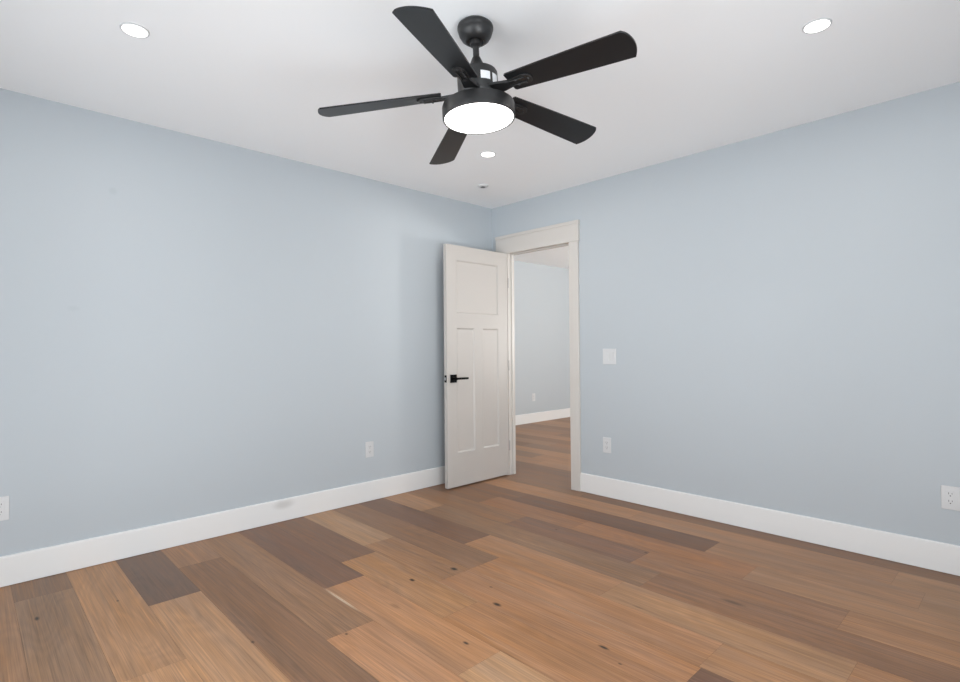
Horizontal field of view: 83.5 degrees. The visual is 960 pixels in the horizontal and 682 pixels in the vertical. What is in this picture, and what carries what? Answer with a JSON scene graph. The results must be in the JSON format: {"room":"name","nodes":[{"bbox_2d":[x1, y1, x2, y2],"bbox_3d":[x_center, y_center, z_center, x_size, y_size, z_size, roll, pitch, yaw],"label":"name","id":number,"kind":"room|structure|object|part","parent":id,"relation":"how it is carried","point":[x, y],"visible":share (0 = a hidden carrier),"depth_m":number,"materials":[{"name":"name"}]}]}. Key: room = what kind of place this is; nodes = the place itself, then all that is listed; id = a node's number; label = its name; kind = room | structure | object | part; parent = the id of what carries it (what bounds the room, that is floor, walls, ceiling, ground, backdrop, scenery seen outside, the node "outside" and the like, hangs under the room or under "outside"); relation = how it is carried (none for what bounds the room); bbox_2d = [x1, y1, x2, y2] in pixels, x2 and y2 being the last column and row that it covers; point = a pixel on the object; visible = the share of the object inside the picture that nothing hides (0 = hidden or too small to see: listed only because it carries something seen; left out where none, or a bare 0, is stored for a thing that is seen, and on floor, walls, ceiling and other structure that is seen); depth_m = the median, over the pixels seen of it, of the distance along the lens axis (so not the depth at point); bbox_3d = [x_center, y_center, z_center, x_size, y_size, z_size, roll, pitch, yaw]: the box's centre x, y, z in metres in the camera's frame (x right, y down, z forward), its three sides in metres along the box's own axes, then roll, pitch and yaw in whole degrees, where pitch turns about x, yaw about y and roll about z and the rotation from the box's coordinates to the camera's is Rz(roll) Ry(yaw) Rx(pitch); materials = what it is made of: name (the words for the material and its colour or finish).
{"room":"empty bedroom","nodes":[
{"label":"empty bedroom","id":0,"kind":"room"},
{"bbox_2d":[0,88,491,556],"bbox_3d":[-1.387,-0.018,3.607,4.260,2.440,0.080,0,-1,-44],"label":"wall","id":1,"kind":"structure","parent":0,"point":[191,326],"depth_m":3.23,"materials":[{"name":"blue paint"}]},
{"bbox_2d":[0,496,8,520],"bbox_3d":[-2.337,0.818,2.616,0.072,0.117,0.008,0,-1,-44],"label":"power outlet","id":2,"kind":"object","parent":1,"relation":"attached to","point":[4,500],"visible":1,"depth_m":2.63,"materials":[{"name":"grey plastic"}]},
{"bbox_2d":[0,502,3,515],"bbox_3d":[-2.337,0.818,2.616,0.034,0.068,0.008,0,-1,-44],"label":"receptacle","id":3,"kind":"object","parent":2,"relation":"attached to","point":[1,503],"depth_m":2.62,"materials":[{"name":"grey plastic"}]},
{"bbox_2d":[0,466,444,586],"bbox_3d":[-1.344,1.126,3.557,4.100,0.144,0.014,0,-1,-44],"label":"baseboard","id":4,"kind":"structure","parent":1,"relation":"attached to","point":[25,566],"depth_m":3.20,"materials":[{"name":"paint"}]},
{"bbox_2d":[365,441,373,457],"bbox_3d":[-0.833,0.818,4.059,0.072,0.117,0.008,0,-1,-44],"label":"power outlet","id":5,"kind":"object","parent":1,"relation":"attached to","point":[369,446],"visible":1,"depth_m":4.05,"materials":[{"name":"grey plastic"}]},
{"bbox_2d":[368,445,371,453],"bbox_3d":[-0.833,0.818,4.059,0.034,0.068,0.008,0,-1,-44],"label":"receptacle","id":6,"kind":"object","parent":5,"relation":"attached to","point":[369,446],"depth_m":4.06,"materials":[{"name":"grey plastic"}]},
{"bbox_2d":[0,417,959,681],"bbox_3d":[1.177,1.223,4.540,9.100,0.060,5.815,0,-1,-44],"label":"floor","id":7,"kind":"structure","parent":0,"point":[522,576],"depth_m":2.42,"materials":[{"name":"brown wood"}]},
{"bbox_2d":[0,0,959,268],"bbox_3d":[1.156,-1.296,4.575,9.260,0.100,5.975,0,-1,-44],"label":"ceiling","id":8,"kind":"structure","parent":0,"point":[256,75],"depth_m":2.54,"materials":[{"name":"white paint"}]},
{"bbox_2d":[119,22,149,37],"bbox_3d":[-1.396,-1.255,2.175,0.104,0.006,0.104,0,-1,-44],"label":"recessed light","id":9,"kind":"object","parent":8,"relation":"in","point":[132,29],"visible":1,"depth_m":2.17,"materials":[{"name":"grey plastic"}]},
{"bbox_2d":[122,24,147,36],"bbox_3d":[-1.396,-1.255,2.175,0.089,0.006,0.089,0,-1,-44],"label":"diffuser","id":10,"kind":"object","parent":9,"relation":"attached to","point":[135,30],"depth_m":2.17,"materials":[{"name":"white plastic"}]},
{"bbox_2d":[318,6,636,164],"bbox_3d":[0.030,-1.072,2.149,1.211,0.396,1.214,0,-1,-44],"label":"ceiling fan","id":11,"kind":"object","parent":8,"relation":"hanging from","point":[480,105],"visible":1,"depth_m":2.06,"materials":[{"name":"black metal"}]},
{"bbox_3d":[-0.398,-0.941,2.145,0.492,0.006,0.133,-8,10,0],"label":"blade","id":12,"kind":"part","parent":11,"relation":"part of","materials":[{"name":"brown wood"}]},
{"bbox_3d":[-0.128,-0.970,1.771,0.133,0.006,0.492,9,6,17],"label":"blade","id":13,"kind":"part","parent":11,"relation":"part of","materials":[{"name":"black wood"}]},
{"bbox_3d":[-0.126,-0.940,2.519,0.133,0.006,0.492,-15,-3,-19],"label":"blade","id":14,"kind":"part","parent":11,"relation":"part of","materials":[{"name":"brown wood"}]},
{"bbox_2d":[445,103,512,133],"bbox_3d":[-0.004,-0.885,2.142,0.273,0.014,0.273,-1,-3,-44],"label":"diffuser","id":15,"kind":"object","parent":11,"relation":"attached to","point":[465,118],"depth_m":2.12,"materials":[{"name":"white glass"}]},
{"bbox_3d":[0.313,-0.969,2.376,0.492,0.006,0.133,4,-18,-36],"label":"blade","id":16,"kind":"part","parent":11,"relation":"part of","materials":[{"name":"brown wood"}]},
{"bbox_3d":[0.311,-0.987,1.914,0.492,0.006,0.133,1,-12,36],"label":"blade","id":17,"kind":"part","parent":11,"relation":"part of","materials":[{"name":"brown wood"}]},
{"bbox_2d":[478,184,488,187],"bbox_3d":[0.024,-1.233,4.291,0.088,0.016,0.088,0,-1,-44],"label":"sprinkler","id":18,"kind":"object","parent":8,"relation":"attached to","point":[479,185],"visible":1,"depth_m":4.27,"materials":[{"name":"grey plastic"}]},
{"bbox_2d":[480,151,495,156],"bbox_3d":[0.054,-1.248,3.597,0.104,0.006,0.104,0,-1,-44],"label":"recessed light","id":19,"kind":"object","parent":8,"relation":"in","point":[486,153],"visible":1,"depth_m":3.59,"materials":[{"name":"white plastic"}]},
{"bbox_2d":[802,18,831,33],"bbox_3d":[1.369,-1.278,2.184,0.104,0.006,0.104,0,-1,-44],"label":"recessed light","id":20,"kind":"object","parent":8,"relation":"in","point":[817,25],"visible":1,"depth_m":2.18,"materials":[{"name":"white plastic"}]},
{"bbox_2d":[514,261,569,414],"bbox_3d":[0.633,0.027,8.131,5.080,2.440,0.080,0,-1,-44],"label":"wall","id":21,"kind":"structure","parent":0,"point":[541,292],"depth_m":8.39,"materials":[{"name":"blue paint"}]},
{"bbox_2d":[515,408,569,424],"bbox_3d":[0.675,1.172,8.081,4.920,0.144,0.014,0,-1,-44],"label":"baseboard","id":22,"kind":"structure","parent":21,"relation":"attached to","point":[561,413],"depth_m":8.34,"materials":[{"name":"paint"}]},
{"bbox_2d":[492,81,959,545],"bbox_3d":[1.544,-0.043,3.572,0.080,2.440,4.030,0,-1,-44],"label":"wall","id":23,"kind":"structure","parent":0,"point":[779,311],"depth_m":3.21,"materials":[{"name":"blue paint"}]},
{"bbox_2d":[443,244,509,488],"bbox_3d":[-0.013,0.202,4.608,0.755,1.980,0.147,0,-1,-44],"label":"door","id":24,"kind":"structure","parent":23,"relation":"in","point":[475,281],"depth_m":4.56,"materials":[{"name":"grey paint"}]},
{"bbox_3d":[-0.157,0.307,4.399,0.134,0.020,0.048,0,-1,-44],"label":"lever","id":25,"kind":"part","parent":24,"relation":"part of","materials":[{"name":"black metal"}]},
{"bbox_3d":[-0.126,0.406,4.495,0.199,1.027,0.034,0,-1,-44],"label":"panel","id":26,"kind":"part","parent":24,"relation":"part of","materials":[{"name":"grey paint"}]},
{"bbox_3d":[-0.029,-0.447,4.607,0.488,0.441,0.034,0,-1,-44],"label":"panel","id":27,"kind":"part","parent":24,"relation":"part of","materials":[{"name":"grey paint"}]},
{"bbox_3d":[0.085,0.407,4.698,0.191,1.027,0.034,0,-1,-44],"label":"panel","id":28,"kind":"part","parent":24,"relation":"part of","materials":[{"name":"grey paint"}]},
{"bbox_2d":[495,220,580,490],"bbox_3d":[0.506,0.120,4.633,0.107,2.160,0.928,0,-1,-44],"label":"door frame","id":29,"kind":"structure","parent":23,"relation":"attached to","point":[566,232],"depth_m":4.42,"materials":[{"name":"grey paint"}]},
{"bbox_3d":[0.208,0.210,4.890,0.020,1.993,0.110,0,-1,-44],"label":"casing","id":30,"kind":"part","parent":29,"relation":"part of","materials":[{"name":"grey paint"}]},
{"bbox_3d":[0.470,-0.863,4.621,0.023,0.140,0.920,0,-1,-44],"label":"head casing","id":31,"kind":"part","parent":29,"relation":"part of","materials":[{"name":"grey paint"}]},
{"bbox_3d":[0.762,0.197,4.314,0.020,1.993,0.089,0,-1,-44],"label":"casing","id":32,"kind":"part","parent":29,"relation":"part of","materials":[{"name":"grey paint"}]},
{"bbox_2d":[603,437,610,452],"bbox_3d":[0.969,0.795,4.104,0.008,0.117,0.072,0,-1,-44],"label":"power outlet","id":33,"kind":"object","parent":23,"relation":"attached to","point":[606,441],"visible":1,"depth_m":4.10,"materials":[{"name":"white plastic"}]},
{"bbox_2d":[605,441,608,449],"bbox_3d":[0.969,0.795,4.104,0.008,0.068,0.034,0,-1,-44],"label":"receptacle","id":34,"kind":"object","parent":33,"relation":"attached to","point":[606,442],"depth_m":4.10,"materials":[{"name":"white plastic"}]},
{"bbox_2d":[603,349,615,363],"bbox_3d":[0.983,0.118,4.090,0.011,0.119,0.116,0,-1,-44],"label":"light switch","id":35,"kind":"object","parent":23,"relation":"attached to","point":[609,355],"visible":1,"depth_m":4.09,"materials":[{"name":"white plastic"}]},
{"bbox_2d":[580,473,959,575],"bbox_3d":[1.831,1.095,3.200,0.014,0.144,2.972,0,-1,-44],"label":"baseboard","id":36,"kind":"structure","parent":23,"relation":"attached to","point":[914,551],"depth_m":3.18,"materials":[{"name":"paint"}]},
{"bbox_2d":[941,485,959,510],"bbox_3d":[2.340,0.781,2.675,0.008,0.117,0.072,0,-1,-44],"label":"power outlet","id":37,"kind":"object","parent":23,"relation":"attached to","point":[950,495],"visible":1,"depth_m":2.67,"materials":[{"name":"white plastic"}]},
{"bbox_2d":[946,491,954,505],"bbox_3d":[2.340,0.781,2.675,0.008,0.068,0.034,0,-1,-44],"label":"receptacle","id":38,"kind":"object","parent":37,"relation":"attached to","point":[950,495],"depth_m":2.67,"materials":[{"name":"white plastic"}]}
]}

